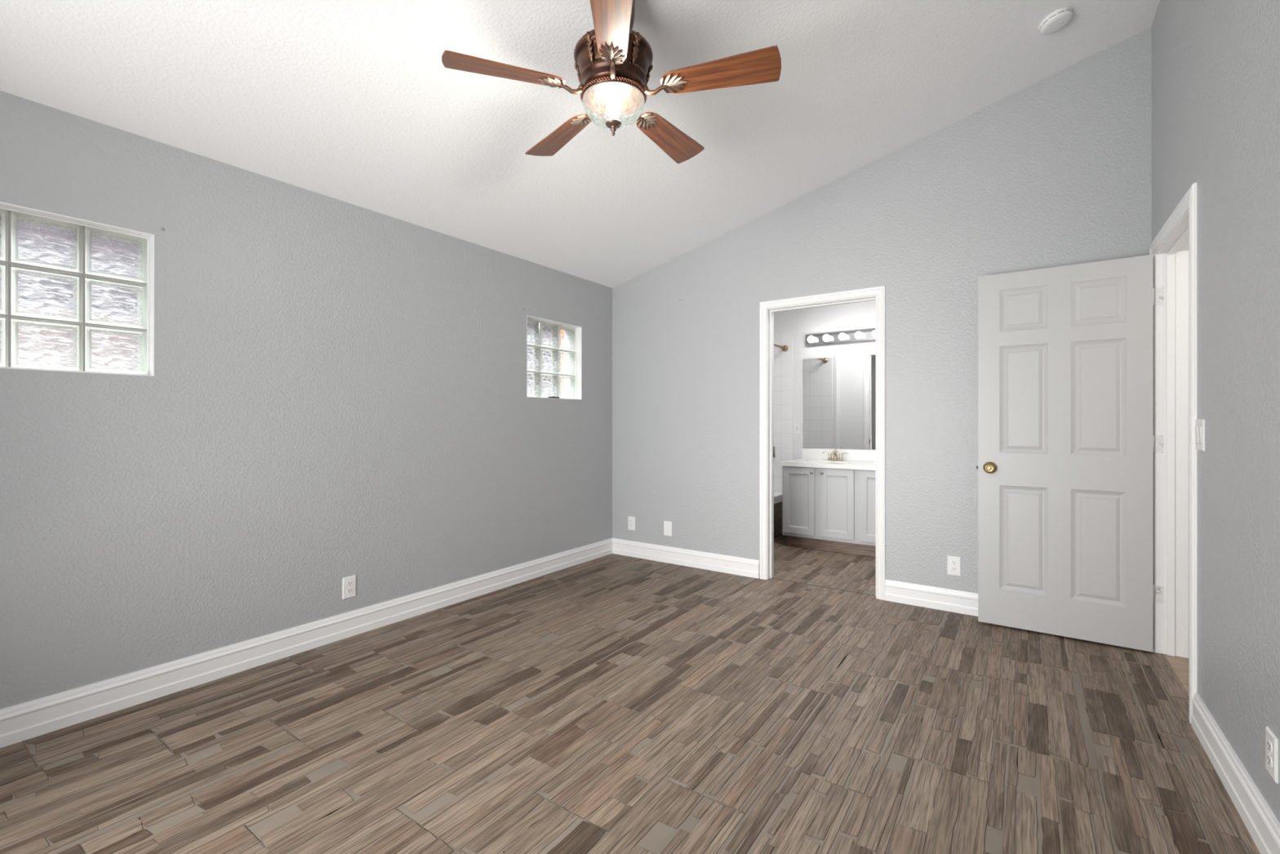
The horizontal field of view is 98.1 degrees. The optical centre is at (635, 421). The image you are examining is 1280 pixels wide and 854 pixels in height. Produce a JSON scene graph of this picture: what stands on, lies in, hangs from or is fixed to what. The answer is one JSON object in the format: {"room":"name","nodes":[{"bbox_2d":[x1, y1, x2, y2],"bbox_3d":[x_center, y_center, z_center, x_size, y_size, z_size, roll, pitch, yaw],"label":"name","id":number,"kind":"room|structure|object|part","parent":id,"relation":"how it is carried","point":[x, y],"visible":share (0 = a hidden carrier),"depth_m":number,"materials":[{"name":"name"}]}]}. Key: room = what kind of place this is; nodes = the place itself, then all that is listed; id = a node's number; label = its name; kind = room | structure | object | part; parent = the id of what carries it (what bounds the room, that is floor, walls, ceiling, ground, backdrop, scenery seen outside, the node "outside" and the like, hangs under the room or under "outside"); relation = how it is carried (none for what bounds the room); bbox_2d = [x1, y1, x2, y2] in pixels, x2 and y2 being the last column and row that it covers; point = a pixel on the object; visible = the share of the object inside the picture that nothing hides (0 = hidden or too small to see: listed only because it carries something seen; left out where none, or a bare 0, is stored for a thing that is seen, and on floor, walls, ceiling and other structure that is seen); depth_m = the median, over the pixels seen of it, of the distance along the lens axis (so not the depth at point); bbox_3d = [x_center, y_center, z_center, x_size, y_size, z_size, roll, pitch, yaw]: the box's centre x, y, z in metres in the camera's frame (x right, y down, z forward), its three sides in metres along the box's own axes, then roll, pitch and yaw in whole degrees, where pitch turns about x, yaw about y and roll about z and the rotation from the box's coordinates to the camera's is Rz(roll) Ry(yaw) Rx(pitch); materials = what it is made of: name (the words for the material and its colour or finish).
{"room":"empty bedroom","nodes":[
{"label":"empty bedroom","id":0,"kind":"room"},
{"bbox_2d":[0,90,612,709],"bbox_3d":[-1.707,-0.012,3.088,0.200,2.403,4.918,0,0,35],"label":"wall","id":1,"kind":"structure","parent":0,"point":[337,389],"depth_m":2.73,"materials":[{"name":"grey paint"}]},
{"bbox_2d":[0,201,154,376],"bbox_3d":[-2.332,-0.501,2.200,0.200,0.610,0.616,0,0,35],"label":"window","id":2,"kind":"structure","parent":1,"relation":"in","point":[82,275],"depth_m":2.25,"materials":[{"name":"white paint"}]},
{"bbox_2d":[0,537,612,747],"bbox_3d":[-1.584,1.122,3.075,0.016,0.136,4.798,0,0,35],"label":"baseboard","id":3,"kind":"structure","parent":1,"relation":"attached to","point":[33,718],"depth_m":2.65,"materials":[{"name":"white paint"}]},
{"bbox_2d":[342,574,355,599],"bbox_3d":[-1.585,0.918,3.081,0.008,0.118,0.074,0,0,35],"label":"wall outlet","id":4,"kind":"object","parent":1,"relation":"attached to","point":[349,582],"visible":1,"depth_m":3.08,"materials":[{"name":"white plastic"}]},
{"bbox_2d":[346,587,352,593],"bbox_3d":[-1.583,0.938,3.080,0.003,0.027,0.034,0,0,35],"label":"receptacle","id":5,"kind":"object","parent":4,"relation":"attached to","point":[349,590],"depth_m":3.08,"materials":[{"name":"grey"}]},
{"bbox_2d":[346,581,352,586],"bbox_3d":[-1.583,0.898,3.080,0.003,0.027,0.034,0,0,35],"label":"receptacle","id":6,"kind":"object","parent":4,"relation":"attached to","point":[348,583],"depth_m":3.08,"materials":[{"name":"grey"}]},
{"bbox_2d":[526,315,582,399],"bbox_3d":[-0.714,-0.493,4.494,0.200,0.618,0.630,0,0,35],"label":"window","id":7,"kind":"structure","parent":1,"relation":"in","point":[572,349],"depth_m":4.56,"materials":[{"name":"white paint"}]},
{"bbox_2d":[0,0,1159,288],"bbox_3d":[-0.145,-1.699,2.060,3.937,1.069,5.038,0,0,35],"label":"ceiling","id":8,"kind":"structure","parent":0,"point":[355,102],"depth_m":2.64,"materials":[{"name":"white paint"}]},
{"bbox_2d":[441,0,781,164],"bbox_3d":[-0.122,-1.380,2.090,1.145,0.592,1.193,0,0,-19],"label":"ceiling fan","id":9,"kind":"object","parent":8,"relation":"hanging from","point":[613,64],"visible":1,"depth_m":2.01,"materials":[{"name":"brown wood"}]},
{"bbox_3d":[-0.459,-1.244,1.972,0.430,0.006,0.147,0,13,-19],"label":"blade","id":10,"kind":"part","parent":9,"relation":"part of","materials":[{"name":"brown wood"}]},
{"bbox_3d":[-0.298,-1.238,2.030,0.093,0.023,0.093,0,0,35],"label":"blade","id":11,"kind":"part","parent":9,"relation":"part of","materials":[{"name":"brown metal"}]},
{"bbox_3d":[-0.324,-1.244,2.423,0.147,0.006,0.430,-16,10,-36],"label":"blade","id":12,"kind":"part","parent":9,"relation":"part of","materials":[{"name":"brown wood"}]},
{"bbox_3d":[-0.223,-1.238,2.289,0.099,0.023,0.088,0,0,35],"label":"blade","id":13,"kind":"part","parent":9,"relation":"part of","materials":[{"name":"brown metal"}]},
{"bbox_3d":[-0.078,-1.238,1.875,0.093,0.023,0.093,0,0,35],"label":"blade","id":14,"kind":"part","parent":9,"relation":"part of","materials":[{"name":"brown metal"}]},
{"bbox_3d":[-0.073,-1.244,1.704,0.147,0.006,0.430,13,0,-1],"label":"blade","id":15,"kind":"part","parent":9,"relation":"part of","materials":[{"name":"brown wood"}]},
{"bbox_3d":[-0.082,-1.173,2.104,0.236,0.092,0.236,0,0,35],"label":"lamp shade","id":16,"kind":"part","parent":9,"relation":"part of","materials":[{"name":"white glass"}]},
{"bbox_3d":[0.053,-1.238,2.296,0.087,0.023,0.100,0,0,35],"label":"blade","id":17,"kind":"part","parent":9,"relation":"part of","materials":[{"name":"brown metal"}]},
{"bbox_3d":[0.146,-1.244,2.433,0.147,0.006,0.430,-16,-9,34],"label":"blade","id":18,"kind":"part","parent":9,"relation":"part of","materials":[{"name":"brown wood"}]},
{"bbox_3d":[0.140,-1.238,2.034,0.099,0.023,0.088,0,0,35],"label":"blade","id":19,"kind":"part","parent":9,"relation":"part of","materials":[{"name":"brown metal"}]},
{"bbox_3d":[0.301,-1.244,1.989,0.430,0.006,0.147,0,-13,17],"label":"blade","id":20,"kind":"part","parent":9,"relation":"part of","materials":[{"name":"brown wood"}]},
{"bbox_2d":[1038,6,1073,35],"bbox_3d":[2.085,-1.983,2.753,0.138,0.063,0.140,0,0,35],"label":"smoke detector","id":21,"kind":"object","parent":8,"relation":"attached to","point":[1060,18],"visible":1,"depth_m":2.73,"materials":[{"name":"white plastic"}]},
{"bbox_2d":[0,534,1260,853],"bbox_3d":[0.833,1.215,2.417,4.927,0.050,6.719,0,0,35],"label":"floor","id":22,"kind":"structure","parent":0,"point":[612,703],"depth_m":2.07,"materials":[{"name":"brown wood"}]},
{"bbox_2d":[773,492,782,538],"bbox_3d":[0.861,0.973,5.500,0.766,0.435,1.423,0,0,35],"label":"bathtub","id":23,"kind":"object","parent":22,"relation":"on","point":[777,496],"visible":0.03,"depth_m":5.71,"materials":[{"name":"white ceramic"}]},
{"bbox_2d":[773,492,782,503],"bbox_3d":[0.861,0.927,5.500,0.766,0.345,1.423,0,0,35],"label":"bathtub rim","id":24,"kind":"object","parent":23,"relation":"in","point":[777,496],"depth_m":5.72,"materials":[{"name":"white ceramic"}]},
{"bbox_2d":[782,466,875,556],"bbox_3d":[2.217,0.806,5.064,1.618,0.768,0.588,0,0,35],"label":"vanity cabinet","id":25,"kind":"object","parent":22,"relation":"on","point":[824,508],"visible":0.49,"depth_m":5.06,"materials":[{"name":"grey paint"}]},
{"bbox_3d":[1.540,0.741,5.226,0.298,0.622,0.018,0,0,35],"label":"cabinet door","id":26,"kind":"part","parent":25,"relation":"part of","materials":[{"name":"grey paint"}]},
{"bbox_2d":[779,458,875,470],"bbox_3d":[2.215,0.442,5.075,1.632,0.120,0.571,0,0,35],"label":"countertop","id":27,"kind":"structure","parent":25,"relation":"on","point":[850,464],"depth_m":5.13,"materials":[{"name":"white stone"}]},
{"bbox_2d":[805,460,852,462],"bbox_3d":[1.847,0.442,5.306,0.430,0.120,0.300,0,0,35],"label":"sink","id":28,"kind":"object","parent":27,"relation":"in","point":[815,461],"depth_m":5.43,"materials":[{"name":"white ceramic"}]},
{"bbox_2d":[822,448,848,461],"bbox_3d":[1.964,0.322,5.451,0.174,0.120,0.191,0,0,-13],"label":"faucet","id":29,"kind":"object","parent":27,"relation":"on","point":[835,455],"visible":1,"depth_m":5.44,"materials":[{"name":"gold metal"}]},
{"bbox_3d":[1.907,0.332,5.506,0.092,0.064,0.038,0,0,35],"label":"handle","id":30,"kind":"part","parent":29,"relation":"part of","materials":[{"name":"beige metal"}]},
{"bbox_3d":[1.942,0.313,5.419,0.048,0.102,0.149,0,0,35],"label":"spout","id":31,"kind":"part","parent":29,"relation":"part of","materials":[{"name":"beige metal"}]},
{"bbox_3d":[1.971,0.373,5.461,0.160,0.018,0.052,0,0,35],"label":"plate","id":32,"kind":"part","parent":29,"relation":"part of","materials":[{"name":"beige metal"}]},
{"bbox_3d":[2.036,0.332,5.415,0.092,0.064,0.038,0,0,35],"label":"handle","id":33,"kind":"part","parent":29,"relation":"part of","materials":[{"name":"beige metal"}]},
{"bbox_3d":[1.825,0.741,5.025,0.298,0.622,0.018,0,0,35],"label":"cabinet door","id":34,"kind":"part","parent":25,"relation":"part of","materials":[{"name":"grey paint"}]},
{"bbox_3d":[2.111,0.741,4.824,0.298,0.622,0.018,0,0,35],"label":"cabinet door","id":35,"kind":"part","parent":25,"relation":"part of","materials":[{"name":"grey paint"}]},
{"bbox_2d":[773,300,875,459],"bbox_3d":[2.112,-0.020,5.559,2.960,2.420,0.100,0,0,35],"label":"wall","id":36,"kind":"structure","parent":0,"point":[858,315],"depth_m":5.68,"materials":[{"name":"white paint"}]},
{"bbox_2d":[773,343,788,351],"bbox_3d":[1.174,-0.775,5.279,0.066,0.066,1.424,0,0,35],"label":"shower rod","id":37,"kind":"object","parent":36,"relation":"attached to","point":[784,348],"visible":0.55,"depth_m":5.80,"materials":[{"name":"brown metal"}]},
{"bbox_2d":[773,331,792,493],"bbox_3d":[1.303,0.122,6.064,0.855,2.135,0.008,0,0,35],"label":"wall tile","id":38,"kind":"object","parent":36,"relation":"attached to","point":[783,360],"depth_m":5.88,"materials":[{"name":"white tile"}]},
{"bbox_2d":[793,423,800,434],"bbox_3d":[1.691,0.075,5.790,0.072,0.116,0.009,0,0,35],"label":"wall outlet","id":39,"kind":"object","parent":36,"relation":"attached to","point":[797,427],"visible":1,"depth_m":5.79,"materials":[{"name":"white plastic"}]},
{"bbox_2d":[801,448,875,461],"bbox_3d":[2.384,0.329,5.293,1.608,0.107,0.018,0,0,35],"label":"backsplash","id":40,"kind":"structure","parent":36,"relation":"attached to","point":[806,453],"depth_m":5.50,"materials":[{"name":"white stone"}]},
{"bbox_2d":[803,354,875,449],"bbox_3d":[2.393,-0.189,5.296,1.597,0.918,0.006,0,0,35],"label":"wall mirror","id":41,"kind":"object","parent":36,"relation":"attached to","point":[839,393],"visible":0.44,"depth_m":5.54,"materials":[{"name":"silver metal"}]},
{"bbox_2d":[805,328,875,346],"bbox_3d":[2.104,-0.838,5.424,0.907,0.124,0.130,0,0,35],"label":"vanity light","id":42,"kind":"object","parent":36,"relation":"attached to","point":[862,335],"visible":0.73,"depth_m":5.49,"materials":[{"name":"silver metal"}]},
{"bbox_3d":[1.781,-0.834,5.619,0.072,0.072,0.076,0,0,35],"label":"bulb","id":43,"kind":"part","parent":42,"relation":"part of","materials":[{"name":"white glass"}]},
{"bbox_3d":[1.906,-0.834,5.531,0.072,0.072,0.076,0,0,35],"label":"bulb","id":44,"kind":"part","parent":42,"relation":"part of","materials":[{"name":"white glass"}]},
{"bbox_3d":[2.032,-0.834,5.442,0.072,0.072,0.076,0,0,35],"label":"bulb","id":45,"kind":"part","parent":42,"relation":"part of","materials":[{"name":"white glass"}]},
{"bbox_3d":[2.157,-0.834,5.354,0.072,0.072,0.076,0,0,35],"label":"bulb","id":46,"kind":"part","parent":42,"relation":"part of","materials":[{"name":"white glass"}]},
{"bbox_3d":[2.283,-0.834,5.265,0.072,0.072,0.076,0,0,35],"label":"bulb","id":47,"kind":"part","parent":42,"relation":"part of","materials":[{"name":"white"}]},
{"bbox_2d":[612,26,1151,593],"bbox_3d":[1.272,-0.477,4.069,3.937,3.334,0.120,0,0,35],"label":"wall","id":48,"kind":"structure","parent":0,"point":[1056,171],"depth_m":3.64,"materials":[{"name":"grey paint"}]},
{"bbox_2d":[627,515,635,530],"bbox_3d":[-0.032,0.899,4.912,0.074,0.118,0.008,0,0,35],"label":"wall outlet","id":49,"kind":"object","parent":48,"relation":"attached to","point":[631,520],"visible":1,"depth_m":4.91,"materials":[{"name":"white plastic"}]},
{"bbox_2d":[663,520,671,536],"bbox_3d":[0.276,0.903,4.695,0.078,0.122,0.007,0,0,35],"label":"blank plate","id":50,"kind":"object","parent":48,"relation":"attached to","point":[667,525],"visible":1,"depth_m":4.69,"materials":[{"name":"white plastic"}]},
{"bbox_2d":[612,537,759,578],"bbox_3d":[0.365,1.122,4.627,1.411,0.136,0.016,0,0,35],"label":"baseboard","id":51,"kind":"structure","parent":48,"relation":"attached to","point":[748,567],"depth_m":4.57,"materials":[{"name":"white paint"}]},
{"bbox_2d":[760,285,885,599],"bbox_3d":[1.347,0.141,4.016,0.886,2.098,0.153,0,0,35],"label":"trim","id":52,"kind":"structure","parent":48,"relation":"attached to","point":[767,308],"depth_m":4.11,"materials":[{"name":"white paint"}]},
{"bbox_2d":[770,577,875,595],"bbox_3d":[1.344,1.192,4.012,0.764,0.004,0.005,0,0,35],"label":"trim","id":53,"kind":"structure","parent":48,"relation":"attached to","point":[771,578],"depth_m":4.01,"materials":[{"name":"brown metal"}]},
{"bbox_2d":[884,579,977,616],"bbox_3d":[2.207,1.122,3.327,1.315,0.136,0.016,0,0,35],"label":"baseboard","id":54,"kind":"structure","parent":48,"relation":"attached to","point":[920,595],"depth_m":3.54,"materials":[{"name":"white paint"}]},
{"bbox_2d":[946,555,960,576],"bbox_3d":[1.998,0.903,3.479,0.074,0.118,0.008,0,0,35],"label":"wall outlet","id":55,"kind":"object","parent":48,"relation":"attached to","point":[953,563],"visible":1,"depth_m":3.48,"materials":[{"name":"white plastic"}]},
{"bbox_2d":[951,560,956,564],"bbox_3d":[1.997,0.883,3.477,0.034,0.027,0.003,0,0,35],"label":"receptacle","id":56,"kind":"object","parent":55,"relation":"attached to","point":[953,562],"depth_m":3.48,"materials":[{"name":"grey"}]},
{"bbox_2d":[951,566,957,571],"bbox_3d":[1.997,0.922,3.477,0.034,0.027,0.003,0,0,35],"label":"receptacle","id":57,"kind":"object","parent":55,"relation":"attached to","point":[953,568],"depth_m":3.48,"materials":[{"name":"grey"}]},
{"bbox_2d":[1151,0,1279,822],"bbox_3d":[1.379,-0.457,0.910,0.120,3.294,4.918,0,0,35],"label":"wall","id":58,"kind":"structure","parent":0,"point":[1215,64],"depth_m":1.77,"materials":[{"name":"grey paint"}]},
{"bbox_2d":[976,254,1154,652],"bbox_3d":[2.346,0.161,3.072,0.782,2.032,0.158,0,0,35],"label":"door","id":59,"kind":"structure","parent":58,"relation":"in","point":[1066,437],"depth_m":3.03,"materials":[{"name":"grey paint"}]},
{"bbox_3d":[2.049,0.268,3.209,0.055,0.055,0.038,0,0,35],"label":"knob","id":60,"kind":"part","parent":59,"relation":"part of","materials":[{"name":"gold metal"}]},
{"bbox_2d":[1149,182,1196,723],"bbox_3d":[2.508,0.129,2.510,0.153,2.123,0.925,0,0,35],"label":"trim","id":61,"kind":"structure","parent":58,"relation":"attached to","point":[1174,248],"depth_m":2.81,"materials":[{"name":"white paint"}]},
{"bbox_3d":[2.564,0.132,2.470,0.016,2.117,0.913,0,0,35],"label":"casing","id":62,"kind":"part","parent":61,"relation":"part of","materials":[{"name":"white paint"}]},
{"bbox_2d":[1194,419,1204,450],"bbox_3d":[2.154,0.050,2.121,0.010,0.118,0.116,0,0,35],"label":"light switch","id":63,"kind":"object","parent":58,"relation":"attached to","point":[1199,426],"visible":1,"depth_m":2.10,"materials":[{"name":"white plastic"}]},
{"bbox_2d":[1191,691,1279,853],"bbox_3d":[1.080,1.122,0.605,0.016,0.136,3.834,0,0,35],"label":"baseboard","id":64,"kind":"structure","parent":58,"relation":"attached to","point":[1262,824],"depth_m":1.71,"materials":[{"name":"white paint"}]},
{"bbox_2d":[1265,725,1278,783],"bbox_3d":[1.717,0.897,1.500,0.008,0.118,0.074,0,0,35],"label":"wall outlet","id":65,"kind":"object","parent":58,"relation":"attached to","point":[1271,740],"visible":1,"depth_m":1.49,"materials":[{"name":"white plastic"}]},
{"bbox_2d":[1266,754,1271,767],"bbox_3d":[1.715,0.916,1.501,0.003,0.027,0.034,0,0,35],"label":"receptacle","id":66,"kind":"object","parent":65,"relation":"attached to","point":[1268,756],"depth_m":1.50,"materials":[{"name":"grey plastic"}]},
{"bbox_2d":[1266,739,1271,753],"bbox_3d":[1.715,0.877,1.501,0.003,0.027,0.034,0,0,35],"label":"receptacle","id":67,"kind":"object","parent":65,"relation":"attached to","point":[1268,741],"depth_m":1.50,"materials":[{"name":"grey plastic"}]},
{"label":"outside","id":68,"kind":"structure","parent":0,"visible":0},
{"bbox_3d":[-3.792,1.465,4.512,4.600,0.250,15.000,0,0,35],"label":"ground","id":69,"kind":"structure","parent":68,"visible":0},
{"bbox_2d":[17,221,551,365],"bbox_3d":[-5.263,-1.485,5.550,0.200,5.650,15.000,0,0,35],"label":"wall","id":70,"kind":"structure","parent":69,"relation":"on","point":[36,242],"depth_m":5.26,"materials":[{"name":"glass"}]},
{"bbox_2d":[17,303,551,395],"bbox_3d":[-4.119,0.240,4.743,0.200,2.200,15.000,0,0,35],"label":"wall","id":71,"kind":"structure","parent":69,"relation":"on","point":[37,345],"depth_m":4.26,"materials":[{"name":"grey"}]},
{"bbox_2d":[560,329,564,396],"bbox_3d":[-0.694,0.115,5.520,0.100,2.450,0.120,0,0,35],"label":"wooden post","id":72,"kind":"object","parent":69,"relation":"on","point":[562,331],"visible":0.02,"depth_m":5.46,"materials":[{"name":"brown"}]}
]}

